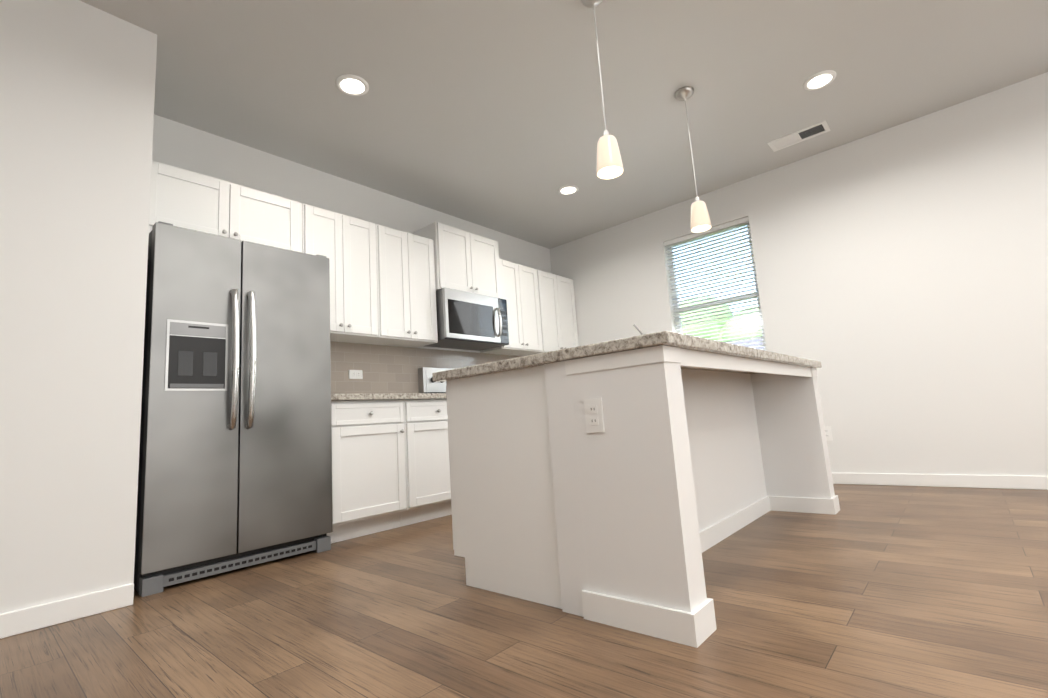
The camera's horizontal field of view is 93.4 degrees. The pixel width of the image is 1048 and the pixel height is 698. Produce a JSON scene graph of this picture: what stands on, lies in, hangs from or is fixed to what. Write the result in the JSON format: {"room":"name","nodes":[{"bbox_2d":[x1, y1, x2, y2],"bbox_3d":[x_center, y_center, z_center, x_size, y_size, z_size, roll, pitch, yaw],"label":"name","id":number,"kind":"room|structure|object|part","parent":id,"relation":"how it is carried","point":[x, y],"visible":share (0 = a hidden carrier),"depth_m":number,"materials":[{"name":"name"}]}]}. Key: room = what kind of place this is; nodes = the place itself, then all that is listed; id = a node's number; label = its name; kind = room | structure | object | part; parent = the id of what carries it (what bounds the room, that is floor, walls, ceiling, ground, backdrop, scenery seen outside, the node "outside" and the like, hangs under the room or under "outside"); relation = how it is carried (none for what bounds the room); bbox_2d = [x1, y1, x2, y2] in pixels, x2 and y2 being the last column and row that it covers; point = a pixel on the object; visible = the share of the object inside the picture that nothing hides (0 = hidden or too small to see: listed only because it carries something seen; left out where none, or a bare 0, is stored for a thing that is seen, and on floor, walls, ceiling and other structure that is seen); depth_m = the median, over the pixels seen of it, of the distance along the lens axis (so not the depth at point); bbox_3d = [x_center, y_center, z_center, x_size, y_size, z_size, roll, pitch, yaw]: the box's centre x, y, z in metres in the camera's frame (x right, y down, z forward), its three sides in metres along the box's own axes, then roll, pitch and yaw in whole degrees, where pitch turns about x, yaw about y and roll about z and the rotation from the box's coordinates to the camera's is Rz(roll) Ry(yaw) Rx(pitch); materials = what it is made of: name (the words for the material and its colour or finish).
{"room":"kitchen","nodes":[
{"label":"kitchen","id":0,"kind":"room"},
{"bbox_2d":[0,0,156,613],"bbox_3d":[-3.240,-0.291,1.378,0.910,2.748,3.360,-11,-11,41],"label":"wall","id":1,"kind":"structure","parent":0,"point":[77,88],"depth_m":2.13,"materials":[{"name":"white paint"}]},
{"bbox_2d":[0,583,133,638],"bbox_3d":[-2.806,0.955,0.887,0.014,0.088,3.360,-11,-11,41],"label":"baseboard","id":2,"kind":"structure","parent":1,"relation":"attached to","point":[20,621],"depth_m":1.97,"materials":[{"name":"white wood"}]},
{"bbox_2d":[152,114,550,352],"bbox_3d":[-0.976,0.003,4.482,0.150,2.748,4.308,-11,-11,41],"label":"wall","id":3,"kind":"structure","parent":0,"point":[182,146],"depth_m":3.82,"materials":[{"name":"white paint"}]},
{"bbox_2d":[149,160,304,252],"bbox_3d":[-1.960,-0.814,3.173,0.321,0.451,0.942,-11,-11,41],"label":"upper cabinet","id":4,"kind":"object","parent":3,"relation":"attached to","point":[179,197],"depth_m":3.06,"materials":[{"name":"white wood"}]},
{"bbox_2d":[305,204,388,343],"bbox_3d":[-1.414,-0.536,3.735,0.321,0.913,0.651,-11,-11,41],"label":"upper cabinet","id":5,"kind":"object","parent":3,"relation":"attached to","point":[386,283],"depth_m":3.67,"materials":[{"name":"white wood"}]},
{"bbox_2d":[373,228,437,347],"bbox_3d":[-1.080,-0.504,4.110,0.321,0.913,0.639,-11,-11,41],"label":"upper cabinet","id":6,"kind":"object","parent":3,"relation":"attached to","point":[412,257],"depth_m":4.06,"materials":[{"name":"white wood"}]},
{"bbox_2d":[330,341,522,393],"bbox_3d":[-0.636,0.246,4.695,0.008,0.459,3.208,-11,-11,41],"label":"wall tile","id":7,"kind":"structure","parent":3,"relation":"attached to","point":[385,369],"depth_m":4.13,"materials":[{"name":"beige tile"}]},
{"bbox_2d":[349,370,362,378],"bbox_3d":[-1.328,0.201,3.901,0.008,0.070,0.115,-11,-11,41],"label":"outlet","id":8,"kind":"object","parent":7,"relation":"attached to","point":[355,374],"visible":1,"depth_m":3.90,"materials":[{"name":"white plastic"}]},
{"bbox_2d":[415,221,504,298],"bbox_3d":[-0.617,-0.769,4.671,0.356,0.610,0.774,-11,-11,41],"label":"upper cabinet","id":9,"kind":"object","parent":3,"relation":"attached to","point":[466,261],"depth_m":4.51,"materials":[{"name":"white wood"}]},
{"bbox_2d":[426,287,508,350],"bbox_3d":[-0.538,-0.257,4.557,0.471,0.440,0.762,-11,-11,41],"label":"microwave","id":10,"kind":"object","parent":9,"relation":"attached to","point":[471,321],"visible":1,"depth_m":4.40,"materials":[{"name":"silver metal"}]},
{"bbox_2d":[480,259,548,355],"bbox_3d":[-0.125,-0.414,5.182,0.321,0.913,0.682,-11,-11,41],"label":"upper cabinet","id":11,"kind":"object","parent":3,"relation":"attached to","point":[528,325],"depth_m":5.10,"materials":[{"name":"white wood"}]},
{"bbox_2d":[545,272,578,351],"bbox_3d":[0.253,-0.379,5.605,0.321,0.913,0.740,-11,-11,41],"label":"upper cabinet","id":12,"kind":"object","parent":3,"relation":"attached to","point":[560,308],"depth_m":5.55,"materials":[{"name":"white wood"}]},
{"bbox_2d":[0,484,1047,697],"bbox_3d":[0.839,0.738,0.446,7.900,0.100,7.818,-11,-11,41],"label":"floor","id":13,"kind":"structure","parent":0,"point":[878,591],"depth_m":1.62,"materials":[{"name":"brown wood"}]},
{"bbox_2d":[134,221,332,596],"bbox_3d":[-1.707,0.308,2.879,0.754,1.787,0.908,-11,-11,41],"label":"fridge","id":14,"kind":"object","parent":13,"relation":"on","point":[235,461],"visible":0.96,"depth_m":2.60,"materials":[{"name":"silver metal"}]},
{"bbox_3d":[-1.661,0.036,2.518,0.014,0.355,0.273,-11,-11,41],"label":"panel","id":15,"kind":"part","parent":14,"relation":"part of","materials":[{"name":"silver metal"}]},
{"bbox_3d":[-1.506,0.046,2.647,0.074,0.763,0.117,-11,-11,41],"label":"handle","id":16,"kind":"part","parent":14,"relation":"part of","materials":[{"name":"silver metal"}]},
{"bbox_2d":[327,393,451,543],"bbox_3d":[-1.031,0.811,3.625,0.644,0.915,1.136,-11,-11,41],"label":"base cabinet","id":17,"kind":"object","parent":13,"relation":"on","point":[390,463],"visible":0.75,"depth_m":3.33,"materials":[{"name":"white wood"}]},
{"bbox_2d":[418,367,451,392],"bbox_3d":[-0.378,0.730,4.331,0.718,1.190,0.766,-11,-11,41],"label":"range","id":18,"kind":"object","parent":13,"relation":"on","point":[427,383],"visible":0.06,"depth_m":4.35,"materials":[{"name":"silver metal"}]},
{"bbox_2d":[432,340,839,647],"bbox_3d":[0.761,0.567,2.644,1.137,0.875,2.171,-11,-11,41],"label":"kitchen island","id":19,"kind":"object","parent":13,"relation":"on","point":[624,483],"depth_m":1.84,"materials":[{"name":"white paint"}]},
{"bbox_2d":[432,331,821,375],"bbox_3d":[0.737,0.114,2.704,1.155,0.040,2.192,-11,-11,41],"label":"island countertop","id":20,"kind":"structure","parent":19,"relation":"on","point":[685,341],"depth_m":1.83,"materials":[{"name":"beige stone"}]},
{"bbox_2d":[80,0,1047,248],"bbox_3d":[0.647,-2.075,0.853,7.900,0.100,7.818,-11,-11,41],"label":"ceiling","id":21,"kind":"structure","parent":0,"point":[489,114],"depth_m":3.13,"materials":[{"name":"white paint"}]},
{"bbox_2d":[336,74,368,95],"bbox_3d":[-1.039,-1.594,2.993,0.190,0.011,0.190,-11,-11,41],"label":"recessed light","id":22,"kind":"object","parent":21,"relation":"in","point":[351,85],"visible":1,"depth_m":2.98,"materials":[{"name":"white"}]},
{"bbox_2d":[558,185,578,194],"bbox_3d":[0.410,-1.466,4.559,0.190,0.011,0.190,-11,-11,41],"label":"recessed light","id":23,"kind":"object","parent":21,"relation":"in","point":[568,189],"visible":1,"depth_m":4.55,"materials":[{"name":"white"}]},
{"bbox_2d":[581,0,623,178],"bbox_3d":[0.375,-1.301,2.403,0.127,0.948,0.127,-11,-11,41],"label":"pendant light","id":24,"kind":"object","parent":21,"relation":"hanging from","point":[609,163],"visible":1,"depth_m":2.32,"materials":[{"name":"white glass"}]},
{"bbox_2d":[675,86,711,231],"bbox_3d":[1.095,-1.233,3.211,0.127,0.948,0.127,-11,-11,41],"label":"pendant light","id":25,"kind":"object","parent":21,"relation":"hanging from","point":[700,221],"visible":1,"depth_m":3.15,"materials":[{"name":"white glass"}]},
{"bbox_2d":[767,120,830,151],"bbox_3d":[2.175,-1.682,3.915,0.410,0.006,0.190,-11,-11,41],"label":"ceiling vent","id":26,"kind":"object","parent":21,"relation":"in","point":[809,132],"visible":1,"depth_m":3.90,"materials":[{"name":"white metal"}]},
{"bbox_2d":[803,70,835,89],"bbox_3d":[1.942,-1.761,3.244,0.190,0.011,0.190,-11,-11,41],"label":"recessed light","id":27,"kind":"object","parent":21,"relation":"in","point":[819,80],"visible":1,"depth_m":3.23,"materials":[{"name":"white"}]},
{"bbox_2d":[550,72,1047,475],"bbox_3d":[3.290,-0.429,3.505,7.600,2.748,0.150,-11,-11,41],"label":"wall","id":28,"kind":"structure","parent":0,"point":[902,275],"depth_m":3.75,"materials":[{"name":"white paint"}]},
{"bbox_2d":[667,224,766,350],"bbox_3d":[1.842,-0.446,4.779,0.850,1.460,0.147,-11,-11,41],"label":"window","id":29,"kind":"structure","parent":28,"relation":"in","point":[722,301],"depth_m":4.84,"materials":[{"name":"glass"}]},
{"bbox_2d":[664,217,766,349],"bbox_3d":[1.831,-0.452,4.768,0.838,1.444,0.056,-11,-11,41],"label":"window blinds","id":30,"kind":"object","parent":29,"relation":"attached to","point":[710,231],"visible":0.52,"depth_m":4.76,"materials":[{"name":"white plastic"}]},
{"bbox_2d":[824,426,832,440],"bbox_3d":[2.472,0.690,4.033,0.070,0.115,0.008,-11,-11,41],"label":"outlet","id":31,"kind":"object","parent":28,"relation":"attached to","point":[828,432],"visible":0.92,"depth_m":4.02,"materials":[{"name":"white plastic"}]},
{"bbox_2d":[832,473,1047,489],"bbox_3d":[3.570,0.832,3.039,6.940,0.088,0.014,-11,-11,41],"label":"baseboard","id":32,"kind":"structure","parent":28,"relation":"attached to","point":[992,481],"depth_m":3.52,"materials":[{"name":"white wood"}]},
{"label":"outside","id":33,"kind":"structure","parent":0,"visible":0},
{"bbox_3d":[20.483,3.425,28.124,80.000,0.100,59.850,-11,-11,41],"label":"ground","id":34,"kind":"structure","parent":33,"visible":0},
{"bbox_2d":[679,296,761,341],"bbox_3d":[6.156,-0.314,26.009,40.220,8.609,23.646,-11,-11,41],"label":"trees","id":35,"kind":"object","parent":34,"relation":"on","point":[726,326],"depth_m":29.64,"materials":[{"name":"green plant"}]},
{"bbox_2d":[725,336,763,348],"bbox_3d":[8.286,1.572,22.274,14.800,3.530,9.800,-11,-11,41],"label":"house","id":36,"kind":"structure","parent":34,"relation":"on","point":[750,345],"depth_m":19.64,"materials":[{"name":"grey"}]}
]}

